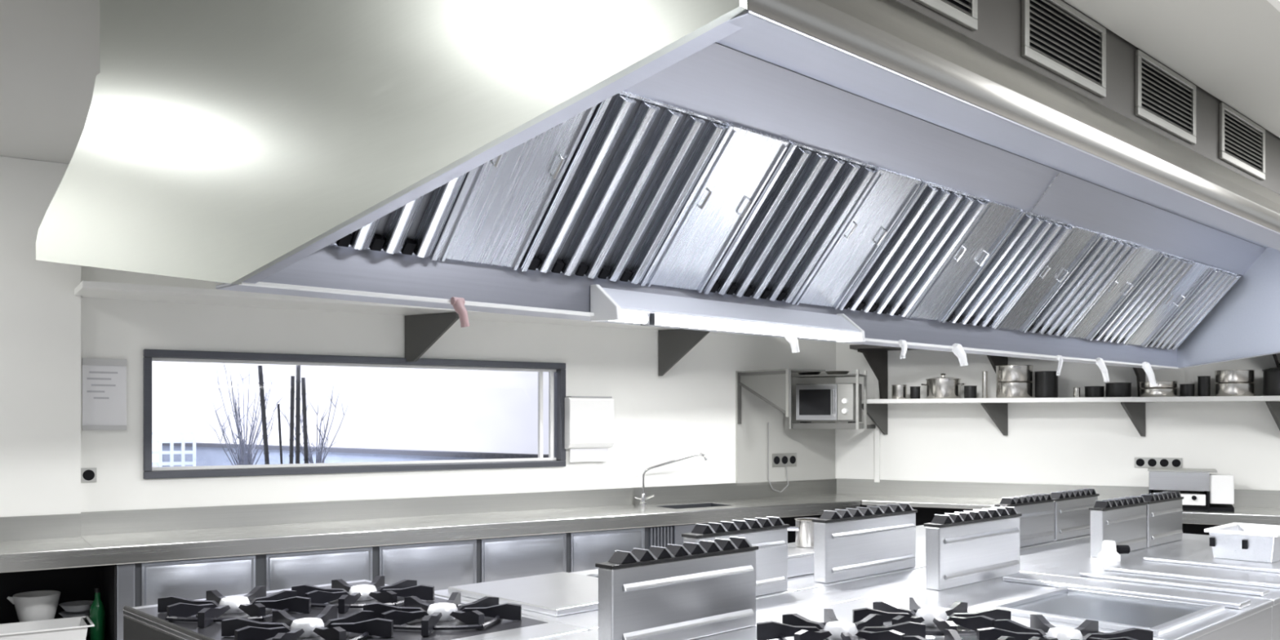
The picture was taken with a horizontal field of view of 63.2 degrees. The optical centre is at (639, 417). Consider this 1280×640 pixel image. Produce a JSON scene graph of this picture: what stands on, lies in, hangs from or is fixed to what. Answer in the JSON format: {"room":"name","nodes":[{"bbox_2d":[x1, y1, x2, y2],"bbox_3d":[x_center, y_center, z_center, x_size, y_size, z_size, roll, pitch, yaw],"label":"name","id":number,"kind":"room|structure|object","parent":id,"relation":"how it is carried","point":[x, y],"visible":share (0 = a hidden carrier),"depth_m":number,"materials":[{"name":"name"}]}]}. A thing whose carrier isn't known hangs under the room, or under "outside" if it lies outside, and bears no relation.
{"room":"commercial kitchen","nodes":[
{"label":"commercial kitchen","id":0,"kind":"room"},
{"bbox_2d":[0,155,80,516],"bbox_3d":[-6.366,-0.009,5.554,5.971,3.458,0.100,0,0,-34],"label":"wall","id":1,"kind":"structure","parent":0,"point":[40,310],"depth_m":7.01,"materials":[{"name":"white paint"}]},
{"bbox_2d":[0,478,836,541],"bbox_3d":[-2.926,0.755,7.838,12.229,0.190,0.124,0,0,-34],"label":"backsplash","id":2,"kind":"structure","parent":1,"relation":"attached to","point":[84,523],"depth_m":8.35,"materials":[{"name":"metal"}]},
{"bbox_2d":[0,0,100,164],"bbox_3d":[-1.884,-1.790,7.723,20.000,0.100,10.260,0,0,-44],"label":"ceiling","id":3,"kind":"structure","parent":0,"point":[50,50],"depth_m":5.26,"materials":[{"name":"paint"}]},
{"bbox_2d":[35,0,1279,369],"bbox_3d":[1.475,-1.059,5.569,7.430,1.362,3.909,0,0,-44],"label":"extraction hood","id":4,"kind":"object","parent":3,"relation":"hanging from","point":[231,143],"depth_m":3.31,"materials":[{"name":"metal"}]},
{"bbox_2d":[328,167,477,261],"bbox_3d":[-0.727,-0.785,3.026,0.600,0.550,0.486,0,0,-44],"label":"filter","id":5,"kind":"object","parent":4,"relation":"attached to","point":[421,228],"visible":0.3,"depth_m":3.24,"materials":[{"name":"metal"}]},
{"bbox_2d":[450,297,470,327],"bbox_3d":[-0.592,-0.347,3.436,0.052,0.101,0.053,0,0,-44],"label":"hook","id":6,"kind":"object","parent":4,"relation":"hanging from","point":[458,303],"visible":1,"depth_m":3.42,"materials":[{"name":"pink plastic"}]},
{"bbox_2d":[518,90,733,286],"bbox_3d":[-0.047,-0.785,3.681,0.600,0.550,0.486,0,0,-44],"label":"filter","id":7,"kind":"object","parent":4,"relation":"attached to","point":[639,163],"visible":0.91,"depth_m":3.65,"materials":[{"name":"grey metal"}]},
{"bbox_2d":[590,284,865,342],"bbox_3d":[0.435,-0.425,4.378,1.580,0.140,0.153,0,0,-44],"label":"fluorescent light","id":8,"kind":"object","parent":4,"relation":"attached to","point":[644,308],"visible":1,"depth_m":4.24,"materials":[{"name":"white paint"}]},
{"bbox_2d":[702,140,881,304],"bbox_3d":[0.634,-0.785,4.337,0.600,0.550,0.486,0,0,-44],"label":"filter","id":9,"kind":"object","parent":4,"relation":"attached to","point":[811,194],"visible":0.98,"depth_m":4.30,"materials":[{"name":"grey metal"}]},
{"bbox_2d":[784,336,799,352],"bbox_3d":[0.679,-0.345,4.660,0.073,0.111,0.059,0,0,-44],"label":"hook","id":10,"kind":"object","parent":4,"relation":"hanging from","point":[793,342],"visible":0.64,"depth_m":4.64,"materials":[{"name":"white plastic"}]},
{"bbox_2d":[898,339,907,359],"bbox_3d":[1.337,-0.347,5.294,0.063,0.099,0.049,0,0,-44],"label":"hook","id":11,"kind":"object","parent":4,"relation":"hanging from","point":[902,343],"visible":1,"depth_m":5.28,"materials":[{"name":"white plastic"}]},
{"bbox_2d":[837,179,991,318],"bbox_3d":[1.315,-0.785,4.992,0.600,0.550,0.486,0,0,-44],"label":"filter","id":12,"kind":"object","parent":4,"relation":"attached to","point":[937,219],"visible":0.95,"depth_m":4.96,"materials":[{"name":"grey metal"}]},
{"bbox_2d":[914,0,977,31],"bbox_3d":[0.863,-1.423,3.213,0.700,0.275,0.017,0,0,-44],"label":"air vent","id":13,"kind":"object","parent":4,"relation":"attached to","point":[964,12],"visible":1,"depth_m":3.37,"materials":[{"name":"metal"}]},
{"bbox_2d":[951,343,968,365],"bbox_3d":[1.751,-0.343,5.693,0.093,0.123,0.069,0,0,-44],"label":"hook","id":14,"kind":"object","parent":4,"relation":"hanging from","point":[957,349],"visible":1,"depth_m":5.67,"materials":[{"name":"white plastic"}]},
{"bbox_2d":[941,208,1075,328],"bbox_3d":[1.996,-0.785,5.648,0.600,0.550,0.486,0,0,-44],"label":"filter","id":15,"kind":"object","parent":4,"relation":"attached to","point":[1033,239],"visible":0.96,"depth_m":5.61,"materials":[{"name":"grey metal"}]},
{"bbox_2d":[1021,0,1106,97],"bbox_3d":[1.612,-1.423,3.934,0.700,0.275,0.017,0,0,-44],"label":"air vent","id":16,"kind":"object","parent":4,"relation":"attached to","point":[1056,37],"visible":1,"depth_m":3.92,"materials":[{"name":"silver metal"}]},
{"bbox_2d":[1022,231,1142,337],"bbox_3d":[2.676,-0.785,6.303,0.600,0.550,0.486,0,0,-44],"label":"filter","id":17,"kind":"object","parent":4,"relation":"attached to","point":[1106,258],"visible":1,"depth_m":6.26,"materials":[{"name":"grey metal"}]},
{"bbox_2d":[1095,357,1109,382],"bbox_3d":[3.119,-0.321,7.006,0.118,0.162,0.056,0,0,-34],"label":"hook","id":18,"kind":"object","parent":4,"relation":"hanging from","point":[1100,362],"visible":1,"depth_m":6.98,"materials":[{"name":"white plastic"}]},
{"bbox_2d":[1088,250,1195,345],"bbox_3d":[3.357,-0.785,6.959,0.600,0.550,0.486,0,0,-44],"label":"filter","id":19,"kind":"object","parent":4,"relation":"attached to","point":[1167,270],"visible":1,"depth_m":6.92,"materials":[{"name":"grey metal"}]},
{"bbox_2d":[1142,361,1156,386],"bbox_3d":[3.712,-0.315,7.578,0.144,0.179,0.063,0,0,-37],"label":"hook","id":20,"kind":"object","parent":4,"relation":"hanging from","point":[1146,366],"visible":1,"depth_m":7.55,"materials":[{"name":"white plastic"}]},
{"bbox_2d":[1134,49,1195,144],"bbox_3d":[2.358,-1.423,4.652,0.700,0.275,0.017,0,0,-44],"label":"air vent","id":21,"kind":"object","parent":4,"relation":"attached to","point":[1163,98],"visible":1,"depth_m":4.63,"materials":[{"name":"silver metal"}]},
{"bbox_2d":[1143,265,1240,351],"bbox_3d":[4.038,-0.785,7.614,0.600,0.550,0.486,0,0,-44],"label":"filter","id":22,"kind":"object","parent":4,"relation":"attached to","point":[1217,282],"visible":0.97,"depth_m":7.57,"materials":[{"name":"grey metal"}]},
{"bbox_2d":[1218,102,1265,180],"bbox_3d":[3.128,-1.423,5.394,0.700,0.275,0.017,0,0,-44],"label":"air vent","id":23,"kind":"object","parent":4,"relation":"attached to","point":[1242,141],"visible":1,"depth_m":5.37,"materials":[{"name":"silver metal"}]},
{"bbox_2d":[80,265,835,511],"bbox_3d":[-3.381,-0.010,7.759,13.384,3.460,0.252,0,0,-34],"label":"wall","id":24,"kind":"structure","parent":0,"point":[690,409],"depth_m":8.81,"materials":[{"name":"white paint"}]},
{"bbox_2d":[80,467,96,482],"bbox_3d":[-3.860,0.403,7.280,0.099,0.101,0.014,0,0,-34],"label":"wall socket","id":25,"kind":"object","parent":24,"relation":"attached to","point":[87,474],"visible":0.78,"depth_m":7.27,"materials":[{"name":"plastic"}]},
{"bbox_2d":[82,469,94,480],"bbox_3d":[-3.858,0.403,7.278,0.076,0.076,0.008,0,0,-34],"label":"outlet","id":26,"kind":"object","parent":25,"relation":"attached to","point":[87,474],"depth_m":7.27,"materials":[{"name":"black plastic"}]},
{"bbox_2d":[82,357,126,430],"bbox_3d":[-3.775,-0.164,7.333,0.278,0.506,0.019,0,0,-34],"label":"notice","id":27,"kind":"object","parent":24,"relation":"attached to","point":[104,380],"visible":1,"depth_m":7.33,"materials":[{"name":"white paper"}]},
{"bbox_2d":[142,349,565,479],"bbox_3d":[-2.153,-0.025,8.484,3.476,0.934,0.150,0,0,-34],"label":"window","id":28,"kind":"structure","parent":24,"relation":"in","point":[557,371],"depth_m":8.36,"materials":[{"name":"metal"}]},
{"bbox_2d":[74,280,763,376],"bbox_3d":[-1.152,-0.642,8.725,6.304,0.485,0.619,0,0,-34],"label":"wall shelf","id":29,"kind":"object","parent":24,"relation":"attached to","point":[424,326],"visible":0.58,"depth_m":8.16,"materials":[{"name":"silver metal"}]},
{"bbox_2d":[564,395,614,462],"bbox_3d":[-0.463,0.103,9.480,0.474,0.594,0.129,0,0,-34],"label":"dispenser","id":30,"kind":"object","parent":24,"relation":"attached to","point":[589,420],"visible":1,"depth_m":9.42,"materials":[{"name":"white plastic"}]},
{"bbox_2d":[569,448,608,462],"bbox_3d":[-0.463,0.340,9.489,0.404,0.120,0.003,0,0,-34],"label":"paper towel","id":31,"kind":"object","parent":30,"relation":"hanging from","point":[576,455],"depth_m":9.48,"materials":[{"name":"white paper"}]},
{"bbox_2d":[768,422,788,492],"bbox_3d":[1.436,0.413,10.775,0.274,0.728,0.017,0,0,-32],"label":"power cord","id":32,"kind":"object","parent":24,"relation":"attached to","point":[768,422],"visible":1,"depth_m":10.71,"materials":[{"name":"grey plastic"}]},
{"bbox_2d":[737,368,825,423],"bbox_3d":[1.404,-0.201,10.321,0.505,0.531,0.764,0,0,-34],"label":"wall bracket","id":33,"kind":"object","parent":24,"relation":"attached to","point":[773,387],"visible":1,"depth_m":10.10,"materials":[{"name":"grey metal"}]},
{"bbox_2d":[772,453,796,466],"bbox_3d":[1.502,0.442,10.838,0.327,0.134,0.014,0,0,-34],"label":"wall socket","id":34,"kind":"object","parent":24,"relation":"attached to","point":[778,460],"visible":1,"depth_m":10.83,"materials":[{"name":"plastic"}]},
{"bbox_2d":[735,371,835,485],"bbox_3d":[1.540,0.110,10.884,1.367,1.160,0.021,0,0,-34],"label":"wall panel","id":35,"kind":"object","parent":24,"relation":"attached to","point":[815,448],"depth_m":10.79,"materials":[{"name":"grey paint"}]},
{"bbox_2d":[835,342,1279,490],"bbox_3d":[5.530,-0.010,9.707,7.500,3.460,0.250,0,0,27],"label":"wall","id":36,"kind":"structure","parent":0,"point":[1070,443],"depth_m":10.30,"materials":[{"name":"white paint"}]},
{"bbox_2d":[789,368,875,429],"bbox_3d":[2.036,-0.182,10.876,0.720,0.595,0.819,0,0,27],"label":"rack","id":37,"kind":"object","parent":36,"relation":"attached to","point":[856,425],"visible":0.84,"depth_m":10.54,"materials":[{"name":"grey metal"}]},
{"bbox_2d":[795,382,862,422],"bbox_3d":[1.927,-0.146,10.649,0.600,0.400,0.373,0,0,27],"label":"microwave oven","id":38,"kind":"object","parent":37,"relation":"on","point":[815,402],"visible":0.99,"depth_m":10.52,"materials":[{"name":"grey metal"}]},
{"bbox_2d":[874,374,879,482],"bbox_3d":[2.524,0.005,11.071,0.060,1.370,0.029,0,0,27],"label":"trim","id":39,"kind":"structure","parent":36,"relation":"attached to","point":[877,396],"depth_m":11.06,"materials":[{"name":"white paint"}]},
{"bbox_2d":[836,478,1279,508],"bbox_3d":[4.980,0.755,9.833,6.395,0.190,0.019,0,0,27],"label":"backsplash","id":40,"kind":"structure","parent":36,"relation":"attached to","point":[1242,498],"depth_m":10.54,"materials":[{"name":"metal"}]},
{"bbox_2d":[849,344,1279,399],"bbox_3d":[5.000,-0.471,9.565,6.117,0.558,0.479,0,0,27],"label":"wall shelf","id":41,"kind":"object","parent":36,"relation":"attached to","point":[876,356],"visible":0.36,"depth_m":10.82,"materials":[{"name":"grey metal"}]},
{"bbox_2d":[862,395,1279,436],"bbox_3d":[5.035,-0.005,9.547,6.038,0.370,0.479,0,0,27],"label":"shelf","id":42,"kind":"object","parent":36,"relation":"attached to","point":[997,409],"visible":0.98,"depth_m":9.90,"materials":[{"name":"silver metal"}]},
{"bbox_2d":[891,384,907,399],"bbox_3d":[2.662,-0.263,10.682,0.166,0.144,0.166,0,0,27],"label":"cooking pot","id":43,"kind":"object","parent":42,"relation":"on","point":[898,391],"visible":0.98,"depth_m":10.62,"materials":[{"name":"metal"}]},
{"bbox_2d":[910,386,920,398],"bbox_3d":[2.800,-0.253,10.579,0.116,0.124,0.116,0,0,27],"label":"cooking pot","id":44,"kind":"object","parent":42,"relation":"on","point":[914,390],"visible":0.93,"depth_m":10.54,"materials":[{"name":"grey metal"}]},
{"bbox_2d":[920,373,965,398],"bbox_3d":[3.055,-0.318,10.478,0.346,0.253,0.363,0,0,-20],"label":"cooking pot","id":45,"kind":"object","parent":42,"relation":"on","point":[943,387],"visible":0.96,"depth_m":10.34,"materials":[{"name":"metal"}]},
{"bbox_2d":[964,385,977,398],"bbox_3d":[3.283,-0.253,10.334,0.136,0.124,0.136,0,0,27],"label":"cooking pot","id":46,"kind":"object","parent":42,"relation":"on","point":[971,391],"visible":0.95,"depth_m":10.28,"materials":[{"name":"grey metal"}]},
{"bbox_2d":[995,382,1032,398],"bbox_3d":[3.663,-0.266,10.175,0.356,0.149,0.356,0,0,27],"label":"cooking pot","id":47,"kind":"object","parent":42,"relation":"on","point":[1006,389],"visible":0.94,"depth_m":10.03,"materials":[{"name":"metal"}]},
{"bbox_2d":[995,364,1032,382],"bbox_3d":[3.663,-0.424,10.175,0.356,0.164,0.356,0,0,27],"label":"cooking pot","id":48,"kind":"object","parent":47,"relation":"on","point":[1006,373],"visible":0.94,"depth_m":10.03,"materials":[{"name":"metal"}]},
{"bbox_2d":[1034,371,1057,397],"bbox_3d":[3.928,-0.318,10.053,0.226,0.254,0.226,0,0,27],"label":"cooking pot","id":49,"kind":"object","parent":42,"relation":"on","point":[1046,382],"visible":0.93,"depth_m":9.96,"materials":[{"name":"grey metal"}]},
{"bbox_2d":[1084,386,1104,397],"bbox_3d":[4.304,-0.243,9.851,0.186,0.104,0.186,0,0,27],"label":"cooking pot","id":50,"kind":"object","parent":42,"relation":"on","point":[1090,391],"visible":0.97,"depth_m":9.78,"materials":[{"name":"grey metal"}]},
{"bbox_2d":[1105,382,1131,396],"bbox_3d":[4.489,-0.258,9.758,0.236,0.134,0.236,0,0,27],"label":"cooking pot","id":51,"kind":"object","parent":42,"relation":"on","point":[1112,389],"visible":0.94,"depth_m":9.67,"materials":[{"name":"grey metal"}]},
{"bbox_2d":[1139,388,1177,396],"bbox_3d":[4.788,-0.228,9.606,0.326,0.074,0.326,0,0,27],"label":"cooking pot","id":52,"kind":"object","parent":42,"relation":"on","point":[1143,392],"visible":0.98,"depth_m":9.48,"materials":[{"name":"metal"}]},
{"bbox_2d":[1139,381,1177,388],"bbox_3d":[4.788,-0.299,9.606,0.326,0.064,0.326,0,0,27],"label":"cooking pot","id":53,"kind":"object","parent":52,"relation":"on","point":[1144,384],"visible":0.9,"depth_m":9.47,"materials":[{"name":"metal"}]},
{"bbox_2d":[1179,383,1195,396],"bbox_3d":[4.998,-0.248,9.499,0.136,0.114,0.136,0,0,27],"label":"cooking pot","id":54,"kind":"object","parent":42,"relation":"on","point":[1185,389],"visible":0.98,"depth_m":9.45,"materials":[{"name":"grey metal"}]},
{"bbox_2d":[1197,376,1210,396],"bbox_3d":[5.119,-0.283,9.438,0.116,0.184,0.116,0,0,27],"label":"cooking pot","id":55,"kind":"object","parent":42,"relation":"on","point":[1203,382],"visible":0.96,"depth_m":9.40,"materials":[{"name":"grey metal"}]},
{"bbox_2d":[1213,382,1255,395],"bbox_3d":[5.332,-0.248,9.330,0.326,0.114,0.326,0,0,27],"label":"cooking pot","id":56,"kind":"object","parent":42,"relation":"on","point":[1227,388],"visible":0.95,"depth_m":9.20,"materials":[{"name":"metal"}]},
{"bbox_2d":[1213,369,1255,383],"bbox_3d":[5.332,-0.364,9.330,0.326,0.114,0.326,0,0,27],"label":"cooking pot","id":57,"kind":"object","parent":56,"relation":"on","point":[1227,375],"visible":0.94,"depth_m":9.20,"materials":[{"name":"metal"}]},
{"bbox_2d":[1262,363,1279,395],"bbox_3d":[5.655,-0.335,9.167,0.296,0.288,0.296,0,0,27],"label":"cooking pot","id":58,"kind":"object","parent":42,"relation":"on","point":[1271,376],"visible":0.98,"depth_m":9.11,"materials":[{"name":"grey metal"}]},
{"bbox_2d":[1134,457,1182,468],"bbox_3d":[4.917,0.428,9.868,0.395,0.097,0.014,0,0,27],"label":"wall socket","id":59,"kind":"object","parent":36,"relation":"attached to","point":[1140,462],"visible":0.98,"depth_m":9.86,"materials":[{"name":"plastic"}]},
{"bbox_2d":[1062,0,1279,137],"bbox_3d":[3.327,-1.705,2.312,20.000,0.270,4.715,0,0,-44],"label":"ceiling","id":60,"kind":"structure","parent":0,"point":[1228,49],"depth_m":4.32,"materials":[{"name":"paint"}]},
{"bbox_3d":[0.800,1.770,4.936,20.000,0.100,18.000,0,0,-44],"label":"floor","id":61,"kind":"structure","parent":0,"visible":0},
{"bbox_2d":[0,564,116,639],"bbox_3d":[-5.658,1.245,5.513,5.102,0.750,0.703,0,0,-34],"label":"open cabinet","id":62,"kind":"object","parent":61,"relation":"on","point":[76,584],"visible":0.5,"depth_m":6.99,"materials":[{"name":"black"}]},
{"bbox_2d":[7,590,60,622],"bbox_3d":[-3.982,1.316,6.865,0.274,0.306,0.274,0,0,11],"label":"bowl","id":63,"kind":"object","parent":62,"relation":"on","point":[32,606],"visible":0.57,"depth_m":6.78,"materials":[{"name":"white ceramic"}]},
{"bbox_2d":[0,615,94,639],"bbox_3d":[-3.846,1.391,6.553,0.690,0.155,0.370,0,0,-34],"label":"tub","id":64,"kind":"object","parent":62,"relation":"on","point":[70,628],"visible":1,"depth_m":6.58,"materials":[{"name":"white plastic"}]},
{"bbox_2d":[89,586,106,639],"bbox_3d":[-3.584,1.296,6.872,0.096,0.347,0.096,0,0,-34],"label":"bottle","id":65,"kind":"object","parent":62,"relation":"on","point":[97,610],"visible":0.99,"depth_m":6.84,"materials":[{"name":"green glass"}]},
{"bbox_2d":[123,575,588,639],"bbox_3d":[-1.214,1.235,4.252,1.161,0.970,1.726,0,0,-44],"label":"gas range","id":66,"kind":"object","parent":61,"relation":"on","point":[362,609],"visible":1,"depth_m":4.16,"materials":[{"name":"grey metal"}]},
{"bbox_2d":[116,522,718,639],"bbox_3d":[-1.524,1.294,8.314,4.882,0.853,0.831,0,0,-34],"label":"base cabinet","id":67,"kind":"object","parent":61,"relation":"on","point":[443,565],"visible":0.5,"depth_m":7.65,"materials":[{"name":"grey metal"}]},
{"bbox_2d":[0,478,861,573],"bbox_3d":[-2.718,0.860,7.527,12.229,0.400,0.871,0,0,-34],"label":"countertop","id":68,"kind":"structure","parent":67,"relation":"on","point":[117,537],"depth_m":7.98,"materials":[{"name":"metal"}]},
{"bbox_2d":[634,453,706,505],"bbox_3d":[0.289,0.575,9.751,0.683,0.490,0.070,0,0,-2],"label":"faucet","id":69,"kind":"object","parent":68,"relation":"on","point":[643,498],"visible":1,"depth_m":9.74,"materials":[{"name":"silver metal"}]},
{"bbox_2d":[657,502,729,523],"bbox_3d":[0.506,0.941,9.683,0.677,0.238,0.370,0,0,-34],"label":"sink basin","id":70,"kind":"object","parent":68,"relation":"in","point":[680,506],"depth_m":9.86,"materials":[{"name":"grey metal"}]},
{"bbox_2d":[648,526,672,549],"bbox_3d":[0.180,1.185,9.000,0.229,0.470,0.024,0,0,-34],"label":"grille","id":71,"kind":"object","parent":67,"relation":"attached to","point":[660,536],"depth_m":8.99,"materials":[{"name":"metal"}]},
{"bbox_2d":[434,515,794,631],"bbox_3d":[-0.139,1.094,4.913,1.285,1.252,1.186,0,0,-44],"label":"range","id":72,"kind":"object","parent":61,"relation":"on","point":[570,598],"visible":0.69,"depth_m":4.77,"materials":[{"name":"metal"}]},
{"bbox_2d":[434,568,794,631],"bbox_3d":[-0.139,0.835,4.913,1.285,0.030,1.186,0,0,-44],"label":"cooktop","id":73,"kind":"object","parent":72,"relation":"in","point":[586,617],"depth_m":4.37,"materials":[{"name":"metal"}]},
{"bbox_2d":[780,515,821,542],"bbox_3d":[1.392,1.270,10.197,2.038,0.800,0.560,0,0,-34],"label":"base frame","id":74,"kind":"object","parent":61,"relation":"on","point":[791,521],"visible":0.02,"depth_m":10.60,"materials":[{"name":"black metal"}]},
{"bbox_2d":[542,536,1090,639],"bbox_3d":[1.389,1.272,5.334,6.400,0.896,0.318,0,0,-44],"label":"spine cover","id":75,"kind":"object","parent":61,"relation":"on","point":[781,604],"visible":0.09,"depth_m":4.95,"materials":[{"name":"metal"}]},
{"bbox_2d":[787,502,925,591],"bbox_3d":[0.814,1.094,5.830,1.340,1.252,1.186,0,0,-44],"label":"stove","id":76,"kind":"object","parent":61,"relation":"on","point":[860,543],"visible":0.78,"depth_m":5.34,"materials":[{"name":"metal"}]},
{"bbox_2d":[787,542,813,577],"bbox_3d":[0.834,0.762,5.607,0.590,0.113,0.330,0,0,-44],"label":"stand","id":77,"kind":"object","parent":76,"relation":"on","point":[800,560],"visible":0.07,"depth_m":5.40,"materials":[{"name":"silver metal"}]},
{"bbox_2d":[786,517,816,547],"bbox_3d":[0.879,0.630,5.711,0.265,0.149,0.164,0,0,16],"label":"saucepan","id":78,"kind":"object","parent":77,"relation":"on","point":[803,528],"visible":0.59,"depth_m":5.64,"materials":[{"name":"metal"}]},
{"bbox_2d":[787,560,925,591],"bbox_3d":[0.814,0.835,5.830,1.340,0.030,1.186,0,0,-44],"label":"cooktop","id":79,"kind":"object","parent":76,"relation":"in","point":[800,583],"depth_m":5.28,"materials":[{"name":"metal"}]},
{"bbox_2d":[595,536,1154,639],"bbox_3d":[0.584,1.094,3.387,2.540,1.252,1.366,0,0,-44],"label":"gas range","id":80,"kind":"object","parent":61,"relation":"on","point":[706,589],"visible":1,"depth_m":3.82,"materials":[{"name":"grey metal"}]},
{"bbox_2d":[690,597,1154,639],"bbox_3d":[0.570,0.835,3.402,2.540,0.030,1.326,0,0,-44],"label":"cooktop","id":81,"kind":"object","parent":80,"relation":"in","point":[842,611],"depth_m":4.05,"materials":[{"name":"metal"}]},
{"bbox_2d":[787,488,1099,560],"bbox_3d":[2.128,1.111,7.096,2.290,1.218,1.186,0,0,-44],"label":"stove","id":82,"kind":"object","parent":61,"relation":"on","point":[1056,517],"visible":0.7,"depth_m":6.88,"materials":[{"name":"metal"}]},
{"bbox_2d":[787,524,1090,560],"bbox_3d":[2.128,0.835,7.096,2.290,0.030,1.186,0,0,-44],"label":"cooktop","id":83,"kind":"object","parent":82,"relation":"in","point":[920,530],"depth_m":6.87,"materials":[{"name":"metal"}]},
{"bbox_2d":[860,504,1221,535],"bbox_3d":[4.839,1.293,9.339,6.200,0.854,0.590,0,0,27],"label":"base frame","id":84,"kind":"object","parent":61,"relation":"on","point":[924,515],"visible":0.02,"depth_m":10.53,"materials":[{"name":"black metal"}]},
{"bbox_2d":[836,478,1279,525],"bbox_3d":[4.787,0.790,9.453,6.395,0.260,0.871,0,0,27],"label":"countertop","id":85,"kind":"structure","parent":84,"relation":"on","point":[1251,506],"depth_m":10.27,"materials":[{"name":"metal"}]},
{"bbox_2d":[1147,467,1234,511],"bbox_3d":[4.972,0.644,9.406,0.680,0.349,0.510,0,0,27],"label":"countertop grill","id":86,"kind":"object","parent":85,"relation":"on","point":[1201,490],"visible":0.82,"depth_m":9.20,"materials":[{"name":"metal"}]},
{"bbox_2d":[1152,490,1205,505],"bbox_3d":[4.883,0.727,9.429,0.420,0.095,0.430,0,0,27],"label":"control panel","id":87,"kind":"object","parent":86,"relation":"on","point":[1197,497],"depth_m":9.20,"materials":[{"name":"white plastic"}]},
{"bbox_2d":[866,506,1273,639],"bbox_3d":[1.942,1.094,4.723,1.250,1.252,1.326,0,0,-44],"label":"range","id":88,"kind":"object","parent":61,"relation":"on","point":[972,557],"visible":0.88,"depth_m":4.75,"materials":[{"name":"metal"}]},
{"bbox_2d":[866,571,1273,639],"bbox_3d":[1.942,0.835,4.723,1.250,0.030,1.326,0,0,-44],"label":"cooktop","id":89,"kind":"object","parent":88,"relation":"in","point":[997,590],"depth_m":4.55,"materials":[{"name":"metal"}]},
{"bbox_2d":[1019,490,1279,639],"bbox_3d":[3.332,1.106,6.062,2.590,1.228,1.326,0,0,-44],"label":"stove","id":90,"kind":"object","parent":61,"relation":"on","point":[1140,540],"visible":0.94,"depth_m":5.90,"materials":[{"name":"metal"}]},
{"bbox_2d":[1019,533,1279,605],"bbox_3d":[3.332,0.835,6.062,2.590,0.030,1.326,0,0,-44],"label":"cooktop","id":91,"kind":"object","parent":90,"relation":"in","point":[1185,562],"depth_m":5.59,"materials":[{"name":"metal"}]},
{"bbox_2d":[1204,522,1279,563],"bbox_3d":[3.616,0.734,6.120,0.540,0.170,0.380,0,0,-44],"label":"storage container","id":92,"kind":"object","parent":90,"relation":"on","point":[1251,542],"visible":1,"depth_m":5.97,"materials":[{"name":"plastic"}]},
{"bbox_3d":[-3.772,1.386,6.975,0.222,0.050,0.222,0,0,-44],"label":"dish","id":93,"kind":"object","parent":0,"visible":0},
{"bbox_2d":[58,608,89,619],"bbox_3d":[-3.772,1.328,6.975,0.222,0.050,0.222,0,0,-44],"label":"dish","id":94,"kind":"object","parent":93,"relation":"on","point":[64,614],"visible":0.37,"depth_m":6.96,"materials":[{"name":"grey ceramic"}]},
{"bbox_2d":[58,600,93,612],"bbox_3d":[-3.772,1.270,6.975,0.222,0.050,0.222,0,0,-44],"label":"dish","id":95,"kind":"object","parent":94,"relation":"on","point":[84,605],"visible":0.91,"depth_m":6.95,"materials":[{"name":"grey ceramic"}]},
{"label":"outside","id":96,"kind":"structure","parent":0,"visible":0},
{"bbox_3d":[-12.303,1.320,19.869,28.000,0.200,29.700,0,0,-34],"label":"terrace","id":97,"kind":"object","parent":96,"visible":0},
{"bbox_2d":[151,423,195,466],"bbox_3d":[-5.904,0.650,13.114,0.574,1.140,0.040,0,0,-22],"label":"lattice screen","id":98,"kind":"object","parent":97,"relation":"on","point":[160,433],"visible":0.43,"depth_m":13.11,"materials":[{"name":"white"}]},
{"bbox_2d":[207,364,284,465],"bbox_3d":[-4.787,0.268,12.588,0.993,1.906,0.404,0,0,-44],"label":"shrub","id":99,"kind":"object","parent":97,"relation":"on","point":[245,459],"visible":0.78,"depth_m":12.55,"materials":[{"name":"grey plant"}]},
{"bbox_2d":[257,365,269,464],"bbox_3d":[-4.318,0.310,12.000,0.185,1.824,0.065,0,0,0],"label":"bamboo stake","id":100,"kind":"object","parent":97,"relation":"on","point":[261,383],"visible":0.65,"depth_m":11.98,"materials":[{"name":"black wood"}]},
{"bbox_2d":[277,404,282,464],"bbox_3d":[-4.344,0.528,12.600,0.104,1.386,0.038,0,0,0],"label":"bamboo stake","id":101,"kind":"object","parent":97,"relation":"on","point":[278,405],"visible":0.48,"depth_m":12.59,"materials":[{"name":"black wood"}]},
{"bbox_2d":[288,375,294,463],"bbox_3d":[-4.155,0.362,12.400,0.078,1.717,0.064,0,0,-21],"label":"bamboo stake","id":102,"kind":"object","parent":97,"relation":"on","point":[292,378],"visible":0.59,"depth_m":12.38,"materials":[{"name":"black wood"}]},
{"bbox_2d":[294,364,301,463],"bbox_3d":[-4.015,0.296,12.200,0.071,1.849,0.064,0,0,-21],"label":"bamboo stake","id":103,"kind":"object","parent":97,"relation":"on","point":[298,381],"visible":0.59,"depth_m":12.18,"materials":[{"name":"black wood"}]},
{"bbox_2d":[301,377,308,463],"bbox_3d":[-3.790,0.383,11.800,0.108,1.676,0.058,0,0,0],"label":"bamboo stake","id":104,"kind":"object","parent":97,"relation":"on","point":[303,379],"visible":0.54,"depth_m":11.78,"materials":[{"name":"black wood"}]},
{"bbox_2d":[274,383,348,463],"bbox_3d":[-4.106,0.384,12.960,0.898,1.674,0.391,0,0,-44],"label":"shrub","id":105,"kind":"object","parent":97,"relation":"on","point":[318,453],"visible":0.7,"depth_m":12.99,"materials":[{"name":"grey plant"}]},
{"bbox_2d":[151,360,548,462],"bbox_3d":[-7.942,-3.030,31.527,44.000,8.500,0.202,0,0,-34],"label":"window","id":106,"kind":"structure","parent":97,"relation":"on","point":[446,410],"depth_m":31.31,"materials":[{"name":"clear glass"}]},
{"bbox_2d":[162,442,548,466],"bbox_3d":[-4.804,0.853,16.645,12.377,0.735,0.280,0,0,42],"label":"wall","id":107,"kind":"structure","parent":97,"relation":"on","point":[206,454],"depth_m":16.64,"materials":[{"name":"grey paint"}]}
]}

